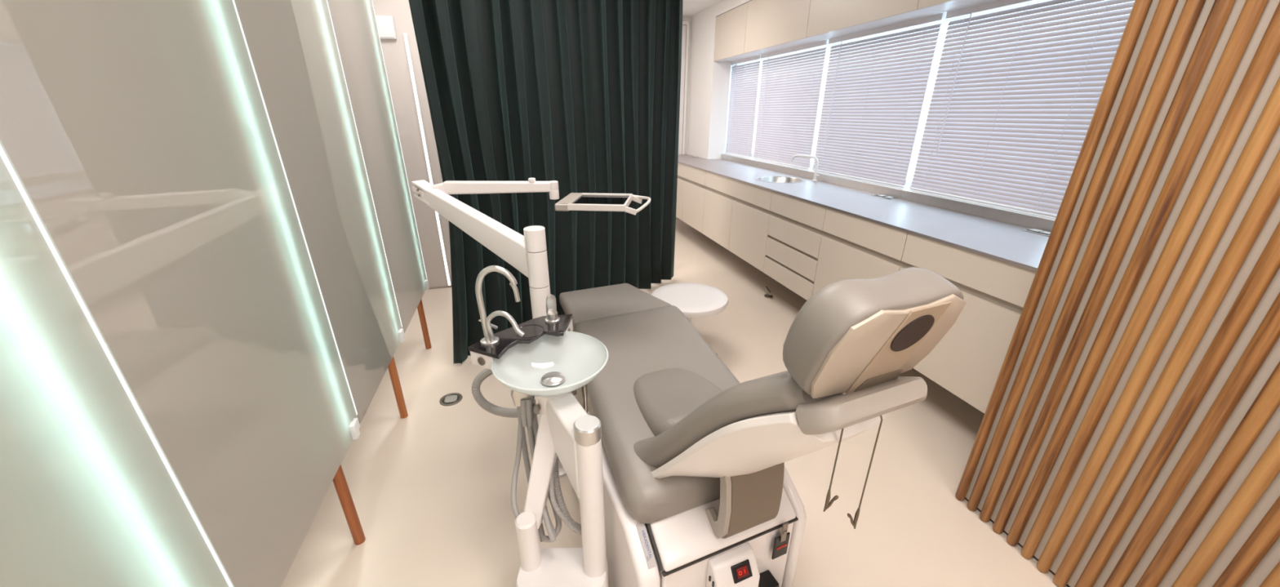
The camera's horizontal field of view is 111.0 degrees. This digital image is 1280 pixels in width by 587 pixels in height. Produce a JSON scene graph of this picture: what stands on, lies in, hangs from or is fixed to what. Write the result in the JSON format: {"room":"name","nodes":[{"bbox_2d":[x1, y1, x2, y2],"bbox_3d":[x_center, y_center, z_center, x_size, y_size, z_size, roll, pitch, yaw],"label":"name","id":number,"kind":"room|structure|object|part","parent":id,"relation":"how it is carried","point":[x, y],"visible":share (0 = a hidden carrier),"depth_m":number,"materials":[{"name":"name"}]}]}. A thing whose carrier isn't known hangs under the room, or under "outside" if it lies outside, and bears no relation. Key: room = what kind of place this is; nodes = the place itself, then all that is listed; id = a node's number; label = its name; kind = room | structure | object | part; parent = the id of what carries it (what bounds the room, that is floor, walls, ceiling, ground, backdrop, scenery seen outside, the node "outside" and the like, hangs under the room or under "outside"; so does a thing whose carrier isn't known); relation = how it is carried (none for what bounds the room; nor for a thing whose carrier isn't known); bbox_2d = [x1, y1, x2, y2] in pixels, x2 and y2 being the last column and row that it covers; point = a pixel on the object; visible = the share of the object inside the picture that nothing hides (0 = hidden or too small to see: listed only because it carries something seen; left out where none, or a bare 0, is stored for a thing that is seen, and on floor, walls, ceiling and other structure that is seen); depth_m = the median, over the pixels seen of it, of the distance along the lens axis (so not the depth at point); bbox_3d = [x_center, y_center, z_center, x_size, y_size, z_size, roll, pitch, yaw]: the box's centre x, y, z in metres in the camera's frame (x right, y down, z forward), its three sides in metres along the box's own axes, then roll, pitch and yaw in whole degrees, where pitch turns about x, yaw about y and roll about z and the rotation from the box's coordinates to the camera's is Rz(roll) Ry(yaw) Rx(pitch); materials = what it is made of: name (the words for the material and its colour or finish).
{"room":"dental clinic","nodes":[
{"label":"dental clinic","id":0,"kind":"room"},
{"bbox_2d":[372,0,451,287],"bbox_3d":[-1.422,-1.278,3.540,1.300,2.540,0.100,-6,23,-14],"label":"wall","id":1,"kind":"structure","parent":0,"point":[394,51],"depth_m":3.39,"materials":[{"name":"beige paint"}]},
{"bbox_2d":[375,15,396,39],"bbox_3d":[-1.795,-1.879,3.108,0.110,0.140,0.035,-6,23,-14],"label":"wall box","id":2,"kind":"object","parent":1,"relation":"attached to","point":[385,24],"visible":0.88,"depth_m":3.10,"materials":[{"name":"white plastic"}]},
{"bbox_2d":[403,32,451,285],"bbox_3d":[-1.684,-0.969,3.524,0.024,1.940,0.020,-6,23,-14],"label":"wall light","id":3,"kind":"object","parent":1,"relation":"attached to","point":[406,37],"visible":1,"depth_m":3.42,"materials":[{"name":"white plastic"}]},
{"bbox_2d":[428,285,451,288],"bbox_3d":[-1.407,-0.090,3.973,1.100,0.012,0.010,-6,23,-14],"label":"baseboard","id":4,"kind":"structure","parent":1,"relation":"attached to","point":[446,286],"depth_m":3.88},
{"bbox_2d":[280,218,1066,586],"bbox_3d":[0.226,0.435,2.820,3.800,0.080,7.800,-6,23,-14],"label":"floor","id":5,"kind":"structure","parent":0,"point":[429,488],"depth_m":1.82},
{"bbox_2d":[333,464,365,545],"bbox_3d":[-1.015,-0.275,1.112,0.035,2.534,0.035,-6,23,-14],"label":"wooden post","id":6,"kind":"object","parent":5,"relation":"on","point":[340,482],"visible":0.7,"depth_m":1.52,"materials":[{"name":"brown wood"}]},
{"bbox_2d":[0,0,359,586],"bbox_3d":[-0.936,-0.383,0.885,0.032,2.164,0.727,-6,23,-14],"label":"glass panel","id":7,"kind":"object","parent":6,"relation":"attached to","point":[139,135],"visible":1,"depth_m":0.89,"materials":[{"name":"glass"}]},
{"bbox_2d":[387,356,408,418],"bbox_3d":[-1.204,-0.544,1.765,0.035,2.534,0.035,-6,23,-14],"label":"wooden post","id":8,"kind":"object","parent":5,"relation":"on","point":[392,367],"visible":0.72,"depth_m":2.17,"materials":[{"name":"brown wood"}]},
{"bbox_2d":[234,0,404,423],"bbox_3d":[-1.126,-0.652,1.538,0.032,2.164,0.727,-6,23,-14],"label":"glass panel","id":9,"kind":"object","parent":8,"relation":"attached to","point":[293,48],"visible":1,"depth_m":1.57,"materials":[{"name":"glass"}]},
{"bbox_2d":[417,298,431,349],"bbox_3d":[-1.393,-0.813,2.419,0.035,2.534,0.035,-6,23,-14],"label":"wooden post","id":10,"kind":"object","parent":5,"relation":"on","point":[420,308],"visible":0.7,"depth_m":2.83,"materials":[{"name":"brown wood"}]},
{"bbox_2d":[327,0,429,333],"bbox_3d":[-1.315,-0.921,2.191,0.032,2.164,0.728,-6,23,-14],"label":"glass panel","id":11,"kind":"object","parent":10,"relation":"attached to","point":[354,23],"visible":0.99,"depth_m":2.23,"materials":[{"name":"glass"}]},
{"bbox_2d":[439,392,462,406],"bbox_3d":[-1.022,0.571,2.378,0.116,0.005,0.116,-6,23,-14],"label":"floor drain","id":12,"kind":"object","parent":5,"relation":"on","point":[450,399],"visible":1,"depth_m":2.37,"materials":[{"name":"metal"}]},
{"bbox_2d":[468,265,608,586],"bbox_3d":[-0.295,0.415,1.382,0.363,1.054,0.730,-11,25,-25],"label":"dental spittoon unit","id":13,"kind":"object","parent":5,"relation":"on","point":[542,357],"visible":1,"depth_m":1.24,"materials":[{"name":"white plastic"}]},
{"bbox_2d":[475,265,524,346],"bbox_3d":[-0.398,0.031,1.238,0.128,0.234,0.121,-6,23,-14],"label":"tap","id":14,"kind":"object","parent":13,"relation":"on","point":[508,337],"depth_m":1.23,"materials":[{"name":"metal"}]},
{"bbox_2d":[470,319,573,369],"bbox_3d":[-0.349,0.150,1.345,0.308,0.045,0.209,-6,23,-14],"label":"bracket","id":15,"kind":"object","parent":13,"relation":"on","point":[541,338],"depth_m":1.33,"materials":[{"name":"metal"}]},
{"bbox_3d":[-0.316,0.703,1.248,0.058,0.176,0.058,-6,23,-14],"label":"short post","id":16,"kind":"part","parent":13,"relation":"part of","materials":[{"name":"white plastic"}]},
{"bbox_2d":[411,177,650,477],"bbox_3d":[-0.403,0.128,1.907,0.967,1.185,0.581,-6,23,-14],"label":"light","id":17,"kind":"object","parent":13,"relation":"attached to","point":[527,253],"visible":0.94,"depth_m":1.70,"materials":[{"name":"white plastic"}]},
{"bbox_3d":[-0.823,-0.433,1.806,0.084,0.045,0.046,-6,23,-14],"label":"arm","id":18,"kind":"part","parent":17,"relation":"part of","materials":[{"name":"white plastic"}]},
{"bbox_3d":[-0.628,-0.246,1.698,0.601,0.282,0.060,14,26,30],"label":"arm","id":19,"kind":"part","parent":17,"relation":"part of","materials":[{"name":"white plastic"}]},
{"bbox_3d":[-0.590,-0.447,1.837,0.432,0.052,0.046,-3,23,-7],"label":"spring arm","id":20,"kind":"part","parent":17,"relation":"part of","materials":[{"name":"white plastic"}]},
{"bbox_3d":[-0.451,-0.466,1.838,0.030,0.034,0.030,-6,23,-14],"label":"knob","id":21,"kind":"part","parent":17,"relation":"part of","materials":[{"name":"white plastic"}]},
{"bbox_3d":[-0.367,0.744,1.925,0.140,0.031,0.140,-6,23,-14],"label":"plate","id":22,"kind":"part","parent":17,"relation":"part of","materials":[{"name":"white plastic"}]},
{"bbox_3d":[-0.186,-0.394,1.883,0.283,0.026,0.270,2,22,5],"label":"tray frame","id":23,"kind":"part","parent":17,"relation":"part of","materials":[{"name":"white plastic"}]},
{"bbox_2d":[573,195,629,204],"bbox_3d":[-0.164,-0.395,1.880,0.218,0.006,0.238,2,22,5],"label":"glass shelf","id":24,"kind":"object","parent":17,"relation":"attached to","point":[577,199],"depth_m":1.90,"materials":[{"name":"clear glass"}]},
{"bbox_3d":[-0.003,-0.384,1.868,0.098,0.039,0.267,2,23,5],"label":"handle","id":25,"kind":"part","parent":17,"relation":"part of","materials":[{"name":"white plastic"}]},
{"bbox_3d":[-0.275,0.502,1.270,0.078,0.321,0.201,9,24,21],"label":"support arm","id":26,"kind":"part","parent":13,"relation":"part of","materials":[{"name":"white plastic"}]},
{"bbox_2d":[491,331,608,396],"bbox_3d":[-0.251,0.215,1.255,0.323,0.081,0.323,-6,23,-14],"label":"glass bowl","id":27,"kind":"object","parent":13,"relation":"on","point":[548,365],"depth_m":1.30,"materials":[{"name":"glass"}]},
{"bbox_3d":[-0.281,0.032,1.389,0.033,0.064,0.020,-12,25,-27],"label":"lever","id":28,"kind":"part","parent":13,"relation":"part of","materials":[{"name":"metal"}]},
{"bbox_3d":[-0.196,0.394,1.219,0.072,0.213,0.250,-14,26,-30],"label":"broad arm","id":29,"kind":"part","parent":13,"relation":"part of","materials":[{"name":"white plastic"}]},
{"bbox_2d":[571,390,577,395],"bbox_3d":[-0.198,0.284,1.278,0.028,0.012,0.028,-6,23,-14],"label":"socket","id":30,"kind":"object","parent":13,"relation":"attached to","point":[575,392],"depth_m":1.27,"materials":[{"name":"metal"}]},
{"bbox_3d":[-0.129,0.572,1.179,0.065,0.471,0.065,-6,23,-14],"label":"tall post","id":31,"kind":"part","parent":13,"relation":"part of","materials":[{"name":"white plastic"}]},
{"bbox_2d":[651,282,728,322],"bbox_3d":[0.296,0.205,2.721,0.465,0.420,0.465,-6,23,-14],"label":"round stool","id":32,"kind":"object","parent":5,"relation":"on","point":[693,300],"visible":0.67,"depth_m":2.60,"materials":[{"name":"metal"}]},
{"bbox_2d":[675,162,706,232],"bbox_3d":[0.720,-1.093,5.264,0.445,0.883,1.263,-6,23,-14],"label":"base cabinet","id":33,"kind":"object","parent":5,"relation":"on","point":[691,187],"visible":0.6,"depth_m":4.93,"materials":[{"name":"laminate"}]},
{"bbox_3d":[0.432,-1.212,5.488,0.019,0.468,0.625,-6,23,-14],"label":"door","id":34,"kind":"part","parent":33,"relation":"part of","materials":[{"name":"beige wood"}]},
{"bbox_3d":[0.514,-1.412,5.073,0.019,0.148,1.260,-6,23,-14],"label":"drawer","id":35,"kind":"part","parent":33,"relation":"part of","materials":[{"name":"beige wood"}]},
{"bbox_3d":[0.595,-0.979,4.923,0.019,0.468,0.630,-6,23,-14],"label":"door","id":36,"kind":"part","parent":33,"relation":"part of","materials":[{"name":"beige wood"}]},
{"bbox_2d":[702,171,772,271],"bbox_3d":[1.049,-0.624,4.127,0.445,0.883,1.280,-6,23,-14],"label":"base cabinet","id":37,"kind":"object","parent":5,"relation":"on","point":[736,214],"visible":0.68,"depth_m":3.90,"materials":[{"name":"laminate"}]},
{"bbox_3d":[0.761,-0.743,4.351,0.019,0.468,0.640,-6,23,-14],"label":"door","id":38,"kind":"part","parent":37,"relation":"part of","materials":[{"name":"beige wood"}]},
{"bbox_3d":[0.843,-0.943,3.936,0.019,0.148,1.277,-6,23,-14],"label":"drawer","id":39,"kind":"part","parent":37,"relation":"part of","materials":[{"name":"beige wood"}]},
{"bbox_3d":[0.927,-0.507,3.779,0.019,0.468,0.632,-6,23,-14],"label":"door","id":40,"kind":"part","parent":37,"relation":"part of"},
{"bbox_2d":[559,266,965,586],"bbox_3d":[0.036,0.210,1.715,0.674,1.183,1.905,-6,23,-14],"label":"dental chair","id":41,"kind":"object","parent":5,"relation":"on","point":[699,490],"visible":0.97,"depth_m":1.12,"materials":[{"name":"leather"}]},
{"bbox_3d":[0.015,0.644,1.126,0.022,0.062,0.086,-9,24,-21],"label":"name plate","id":42,"kind":"part","parent":41,"relation":"part of","materials":[{"name":"white plastic"}]},
{"bbox_3d":[0.072,0.332,1.666,0.544,0.130,1.123,-6,23,-14],"label":"seat","id":43,"kind":"part","parent":41,"relation":"part of","materials":[{"name":"leather"}]},
{"bbox_3d":[0.202,0.517,1.123,0.015,0.258,0.092,-9,24,-21],"label":"plate","id":44,"kind":"part","parent":41,"relation":"part of","materials":[{"name":"beige plastic"}]},
{"bbox_2d":[633,370,835,467],"bbox_3d":[0.217,0.308,1.129,0.524,0.517,0.558,-6,23,-14],"label":"armrest","id":45,"kind":"object","parent":41,"relation":"on","point":[756,423],"depth_m":0.93,"materials":[{"name":"leather"}]},
{"bbox_2d":[730,559,752,583],"bbox_3d":[0.267,0.731,1.157,0.056,0.037,0.027,-9,24,-21],"label":"switch","id":46,"kind":"object","parent":41,"relation":"attached to","point":[741,570],"depth_m":1.16,"materials":[{"name":"red plastic"}]},
{"bbox_2d":[771,521,790,559],"bbox_3d":[0.402,0.694,1.237,0.052,0.137,0.013,-9,24,-21],"label":"tag","id":47,"kind":"object","parent":41,"relation":"hanging from","point":[781,542],"visible":1,"depth_m":1.24,"materials":[{"name":"plastic"}]},
{"bbox_2d":[776,543,786,550],"bbox_3d":[0.402,0.719,1.248,0.034,0.009,0.002,-9,24,-21],"label":"print","id":48,"kind":"object","parent":47,"relation":"attached to","point":[780,546],"depth_m":1.25},
{"bbox_2d":[823,415,883,528],"bbox_3d":[0.413,0.352,0.863,0.089,0.297,0.030,-6,23,-14],"label":"chain","id":49,"kind":"object","parent":41,"relation":"hanging from","point":[828,504],"visible":0.87,"depth_m":0.87,"materials":[{"name":"metal"}]},
{"bbox_3d":[0.434,0.095,0.770,0.294,0.202,0.075,-9,24,-21],"label":"panel","id":50,"kind":"part","parent":41,"relation":"part of","materials":[{"name":"beige plastic"}]},
{"bbox_2d":[764,286,773,297],"bbox_3d":[1.083,-0.003,3.691,0.070,0.067,0.146,0,22,1],"label":"floor fitting","id":51,"kind":"object","parent":5,"relation":"on","point":[768,295],"visible":1,"depth_m":3.68,"materials":[{"name":"metal"}]},
{"bbox_2d":[763,191,907,300],"bbox_3d":[1.381,-0.153,2.983,0.445,0.883,1.279,-6,23,-14],"label":"base cabinet","id":52,"kind":"object","parent":5,"relation":"on","point":[810,247],"visible":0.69,"depth_m":2.84,"materials":[{"name":"laminate"}]},
{"bbox_3d":[1.093,-0.116,3.272,0.019,0.131,0.638,-6,23,-14],"label":"drawer","id":53,"kind":"part","parent":52,"relation":"part of","materials":[{"name":"beige wood"}]},
{"bbox_3d":[1.093,-0.262,3.211,0.019,0.141,0.638,-6,23,-14],"label":"drawer","id":54,"kind":"part","parent":52,"relation":"part of","materials":[{"name":"beige wood"}]},
{"bbox_3d":[1.093,-0.418,3.147,0.019,0.152,0.638,-6,23,-14],"label":"drawer","id":55,"kind":"part","parent":52,"relation":"part of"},
{"bbox_3d":[1.093,-0.589,3.077,0.019,0.148,0.638,-6,23,-14],"label":"drawer","id":56,"kind":"part","parent":52,"relation":"part of","materials":[{"name":"beige wood"}]},
{"bbox_3d":[1.258,-0.036,2.635,0.019,0.468,0.633,-6,23,-14],"label":"door","id":57,"kind":"part","parent":52,"relation":"part of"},
{"bbox_3d":[1.258,-0.353,2.505,0.019,0.148,0.633,-6,23,-14],"label":"drawer","id":58,"kind":"part","parent":52,"relation":"part of","materials":[{"name":"beige wood"}]},
{"bbox_2d":[899,232,1035,413],"bbox_3d":[1.711,0.317,1.843,0.445,0.883,1.270,-6,23,-14],"label":"base cabinet","id":59,"kind":"object","parent":5,"relation":"on","point":[967,362],"visible":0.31,"depth_m":1.91,"materials":[{"name":"laminate"}]},
{"bbox_2d":[678,153,1055,271],"bbox_3d":[1.257,-0.922,3.590,0.668,0.072,5.540,-6,23,-14],"label":"countertop","id":60,"kind":"structure","parent":59,"relation":"on","point":[997,233],"depth_m":2.54,"materials":[{"name":"stone"}]},
{"bbox_2d":[755,176,804,182],"bbox_3d":[1.204,-0.907,3.816,0.400,0.162,0.400,-6,23,-14],"label":"sink","id":61,"kind":"object","parent":60,"relation":"in","point":[766,179],"visible":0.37,"depth_m":3.93,"materials":[{"name":"metal"}]},
{"bbox_2d":[791,154,819,181],"bbox_3d":[1.412,-1.080,3.765,0.044,0.201,0.329,-13,26,-29],"label":"tap","id":62,"kind":"object","parent":60,"relation":"on","point":[815,157],"visible":1,"depth_m":3.69,"materials":[{"name":"silver metal"}]},
{"bbox_2d":[872,194,899,199],"bbox_3d":[1.674,-0.661,3.001,0.080,0.007,0.170,-6,23,-14],"label":"socket","id":63,"kind":"object","parent":60,"relation":"attached to","point":[876,195],"visible":1,"depth_m":2.98,"materials":[{"name":"metal"}]},
{"bbox_2d":[1022,228,1050,235],"bbox_3d":[1.930,-0.296,2.117,0.080,0.007,0.120,-6,23,-14],"label":"socket","id":64,"kind":"object","parent":60,"relation":"attached to","point":[1032,230],"visible":0.81,"depth_m":2.11,"materials":[{"name":"metal"}]},
{"bbox_3d":[1.423,-0.119,1.938,0.019,0.148,0.627,-6,23,-14],"label":"drawer","id":65,"kind":"part","parent":59,"relation":"part of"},
{"bbox_2d":[955,0,1279,586],"bbox_3d":[1.474,-0.095,0.675,0.061,2.535,1.412,-6,23,-14],"label":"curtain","id":66,"kind":"object","parent":5,"relation":"on","point":[1128,435],"visible":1,"depth_m":1.14,"materials":[{"name":"brown wood"}]},
{"bbox_3d":[1.282,-0.348,1.284,0.032,2.530,0.032,-6,23,-14],"label":"rod","id":67,"kind":"part","parent":66,"relation":"part of","materials":[{"name":"brown wood"}]},
{"bbox_3d":[1.295,-0.329,1.238,0.032,2.530,0.032,-6,23,-14],"label":"rod","id":68,"kind":"part","parent":66,"relation":"part of","materials":[{"name":"brown wood"}]},
{"bbox_3d":[1.309,-0.310,1.193,0.032,2.530,0.032,-6,23,-14],"label":"rod","id":69,"kind":"part","parent":66,"relation":"part of","materials":[{"name":"brown wood"}]},
{"bbox_3d":[1.322,-0.291,1.147,0.032,2.530,0.032,-6,23,-14],"label":"rod","id":70,"kind":"part","parent":66,"relation":"part of","materials":[{"name":"brown wood"}]},
{"bbox_3d":[1.362,-0.234,1.009,0.032,2.530,0.032,-6,23,-14],"label":"rod","id":71,"kind":"part","parent":66,"relation":"part of","materials":[{"name":"brown wood"}]},
{"bbox_3d":[1.375,-0.215,0.964,0.032,2.530,0.032,-6,23,-14],"label":"rod","id":72,"kind":"part","parent":66,"relation":"part of","materials":[{"name":"brown wood"}]},
{"bbox_3d":[1.388,-0.197,0.918,0.032,2.530,0.032,-6,23,-14],"label":"rod","id":73,"kind":"part","parent":66,"relation":"part of","materials":[{"name":"brown wood"}]},
{"bbox_3d":[1.402,-0.178,0.872,0.032,2.530,0.032,-6,23,-14],"label":"rod","id":74,"kind":"part","parent":66,"relation":"part of","materials":[{"name":"brown wood"}]},
{"bbox_3d":[1.415,-0.159,0.826,0.032,2.530,0.032,-6,23,-14],"label":"rod","id":75,"kind":"part","parent":66,"relation":"part of","materials":[{"name":"brown wood"}]},
{"bbox_3d":[1.428,-0.140,0.780,0.032,2.530,0.032,-6,23,-14],"label":"rod","id":76,"kind":"part","parent":66,"relation":"part of","materials":[{"name":"brown wood"}]},
{"bbox_3d":[1.441,-0.121,0.735,0.032,2.530,0.032,-6,23,-14],"label":"rod","id":77,"kind":"part","parent":66,"relation":"part of","materials":[{"name":"brown wood"}]},
{"bbox_3d":[1.455,-0.102,0.689,0.032,2.530,0.032,-6,23,-14],"label":"rod","id":78,"kind":"part","parent":66,"relation":"part of","materials":[{"name":"brown wood"}]},
{"bbox_2d":[682,15,692,154],"bbox_3d":[-0.238,-2.208,5.796,2.250,2.540,0.100,-6,23,-14],"label":"wall","id":79,"kind":"structure","parent":0,"point":[684,18],"depth_m":5.73,"materials":[{"name":"white paint"}]},
{"bbox_2d":[675,24,686,218],"bbox_3d":[0.165,-2.180,5.853,0.850,2.435,0.023,-6,23,-14],"label":"door","id":80,"kind":"structure","parent":79,"relation":"in","point":[684,27],"depth_m":5.75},
{"bbox_2d":[681,21,689,154],"bbox_3d":[0.160,-2.193,5.838,0.935,2.480,0.040,-6,23,-14],"label":"trim","id":81,"kind":"structure","parent":79,"relation":"attached to","point":[687,23],"depth_m":5.73,"materials":[{"name":"white"}]},
{"bbox_2d":[682,0,722,16],"bbox_3d":[0.226,-1.987,1.822,3.800,0.080,7.800,-6,23,-14],"label":"ceiling","id":82,"kind":"structure","parent":0,"point":[690,7],"depth_m":4.95,"materials":[{"name":"white paint"}]},
{"bbox_2d":[0,144,232,586],"bbox_3d":[-0.747,-0.114,0.232,0.032,2.164,0.727,-6,23,-14],"label":"glass panel","id":83,"kind":"object","parent":82,"relation":"hanging from","point":[90,497],"visible":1,"depth_m":0.63,"materials":[{"name":"glass"}]},
{"bbox_2d":[408,0,683,364],"bbox_3d":[-0.415,-1.032,2.915,0.143,2.511,2.121,20,30,40],"label":"curtain","id":84,"kind":"object","parent":82,"relation":"hanging from","point":[584,95],"visible":0.9,"depth_m":2.79,"materials":[{"name":"fabric"}]},
{"bbox_2d":[686,3,731,159],"bbox_3d":[0.851,-2.154,5.663,0.220,2.540,0.740,-6,23,-14],"label":"wall pier","id":85,"kind":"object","parent":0,"point":[709,79],"visible":0.57,"depth_m":5.35,"materials":[{"name":"white paint"}]},
{"bbox_2d":[715,0,751,16],"bbox_3d":[1.511,-2.333,2.925,0.220,0.122,4.360,-6,23,-14],"label":"wall","id":86,"kind":"structure","parent":0,"point":[724,6],"depth_m":4.60,"materials":[{"name":"white paint"}]},
{"bbox_2d":[724,65,1056,218],"bbox_3d":[1.939,-0.931,2.697,0.220,2.540,7.700,-6,23,-14],"label":"wall","id":87,"kind":"structure","parent":0,"point":[811,169],"depth_m":3.08,"materials":[{"name":"white paint"}]},
{"bbox_2d":[713,2,763,61],"bbox_3d":[1.072,-2.739,4.656,0.280,0.434,0.736,-6,23,-14],"label":"upper cabinet","id":88,"kind":"object","parent":87,"relation":"attached to","point":[731,25],"visible":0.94,"depth_m":4.59,"materials":[{"name":"beige wood"}]},
{"bbox_3d":[0.947,-2.726,4.625,0.020,0.434,0.734,-6,23,-14],"label":"door","id":89,"kind":"part","parent":88,"relation":"part of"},
{"bbox_2d":[743,0,831,53],"bbox_3d":[1.302,-2.412,3.864,0.280,0.434,1.035,-6,23,-14],"label":"upper cabinet","id":90,"kind":"object","parent":87,"relation":"attached to","point":[771,25],"visible":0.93,"depth_m":3.83,"materials":[{"name":"beige wood"}]},
{"bbox_2d":[806,0,947,38],"bbox_3d":[1.573,-2.026,2.927,0.280,0.434,1.058,-6,23,-14],"label":"upper cabinet","id":91,"kind":"object","parent":87,"relation":"attached to","point":[828,19],"visible":0.92,"depth_m":2.97,"materials":[{"name":"beige wood"}]},
{"bbox_2d":[721,153,1055,231],"bbox_3d":[1.655,-0.819,3.338,0.040,0.072,4.808,-6,23,-14],"label":"backsplash","id":92,"kind":"structure","parent":87,"relation":"attached to","point":[1034,221],"depth_m":2.79,"materials":[{"name":"metal"}]},
{"bbox_2d":[734,0,1050,186],"bbox_3d":[1.666,-1.536,3.634,0.060,1.025,3.960,-6,23,-14],"label":"window","id":93,"kind":"structure","parent":87,"relation":"in","point":[908,181],"depth_m":2.97,"materials":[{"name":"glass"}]},
{"bbox_2d":[724,54,761,158],"bbox_3d":[1.160,-2.111,5.026,0.047,1.022,0.686,-6,23,-14],"label":"blind","id":94,"kind":"object","parent":93,"relation":"attached to","point":[743,96],"visible":0.98,"depth_m":5.00,"materials":[{"name":"white plastic"}]},
{"bbox_3d":[1.164,-1.643,5.220,0.024,0.010,0.664,-6,23,-14],"label":"rail","id":95,"kind":"part","parent":94,"relation":"part of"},
{"bbox_3d":[1.230,-2.005,4.804,0.021,0.980,0.002,-6,23,-14],"label":"ladder cord","id":96,"kind":"part","parent":94,"relation":"part of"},
{"bbox_2d":[752,40,830,168],"bbox_3d":[1.391,-1.783,4.231,0.047,1.022,1.056,-6,23,-14],"label":"blind","id":97,"kind":"object","parent":93,"relation":"attached to","point":[788,107],"visible":0.99,"depth_m":4.16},
{"bbox_3d":[1.292,-1.917,4.590,0.021,0.980,0.002,-6,23,-14],"label":"ladder cord","id":98,"kind":"part","parent":97,"relation":"part of","materials":[{"name":"white fabric"}]},
{"bbox_3d":[1.394,-1.315,4.425,0.024,0.010,1.034,-6,23,-14],"label":"rail","id":99,"kind":"part","parent":97,"relation":"part of","materials":[{"name":"white plastic"}]},
{"bbox_3d":[1.394,-1.771,4.237,0.021,0.980,0.002,-6,23,-14],"label":"ladder cord","id":100,"kind":"part","parent":97,"relation":"part of","materials":[{"name":"white fabric"}]},
{"bbox_3d":[1.496,-1.626,3.884,0.021,0.980,0.002,-6,23,-14],"label":"ladder cord","id":101,"kind":"part","parent":97,"relation":"part of","materials":[{"name":"white fabric"}]},
{"bbox_2d":[812,13,946,187],"bbox_3d":[1.670,-1.385,3.266,0.047,1.022,1.048,-6,23,-14],"label":"blind","id":102,"kind":"object","parent":93,"relation":"attached to","point":[868,124],"visible":1,"depth_m":3.17,"materials":[{"name":"white plastic"}]},
{"bbox_3d":[1.572,-1.518,3.622,0.021,0.980,0.002,-6,23,-14],"label":"ladder cord","id":103,"kind":"part","parent":102,"relation":"part of","materials":[{"name":"white fabric"}]},
{"bbox_3d":[1.674,-0.917,3.459,0.024,0.010,1.026,-6,23,-14],"label":"rail","id":104,"kind":"part","parent":102,"relation":"part of","materials":[{"name":"white metal"}]},
{"bbox_3d":[1.674,-1.373,3.272,0.021,0.980,0.002,-6,23,-14],"label":"ladder cord","id":105,"kind":"part","parent":102,"relation":"part of","materials":[{"name":"white fabric"}]},
{"bbox_3d":[1.775,-1.229,2.921,0.021,0.980,0.002,-6,23,-14],"label":"ladder cord","id":106,"kind":"part","parent":102,"relation":"part of","materials":[{"name":"white fabric"}]},
{"bbox_2d":[909,0,1134,217],"bbox_3d":[1.933,-1.012,2.360,0.047,1.022,0.926,-6,23,-14],"label":"blind","id":107,"kind":"object","parent":93,"relation":"attached to","point":[1011,133],"visible":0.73,"depth_m":2.28,"materials":[{"name":"white plastic"}]},
{"bbox_3d":[1.847,-1.127,2.675,0.021,0.980,0.002,-6,23,-14],"label":"ladder cord","id":108,"kind":"part","parent":107,"relation":"part of","materials":[{"name":"white fabric"}]},
{"bbox_3d":[1.936,-0.544,2.554,0.024,0.010,0.904,-6,23,-14],"label":"rail","id":109,"kind":"part","parent":107,"relation":"part of","materials":[{"name":"white metal"}]},
{"bbox_3d":[1.936,-1.000,2.366,0.021,0.980,0.002,-6,23,-14],"label":"ladder cord","id":110,"kind":"part","parent":107,"relation":"part of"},
{"bbox_3d":[2.026,-0.873,2.057,0.021,0.980,0.002,-6,23,-14],"label":"ladder cord","id":111,"kind":"part","parent":107,"relation":"part of","materials":[{"name":"white fabric"}]},
{"bbox_2d":[917,0,997,11],"bbox_3d":[1.848,-1.636,1.979,0.280,0.434,1.061,-6,23,-14],"label":"upper cabinet","id":112,"kind":"object","parent":87,"relation":"attached to","point":[935,5],"visible":0.93,"depth_m":2.42,"materials":[{"name":"white wood"}]},
{"bbox_3d":[1.722,-1.623,1.948,0.020,0.434,1.059,-6,23,-14],"label":"door","id":113,"kind":"part","parent":112,"relation":"part of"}
]}

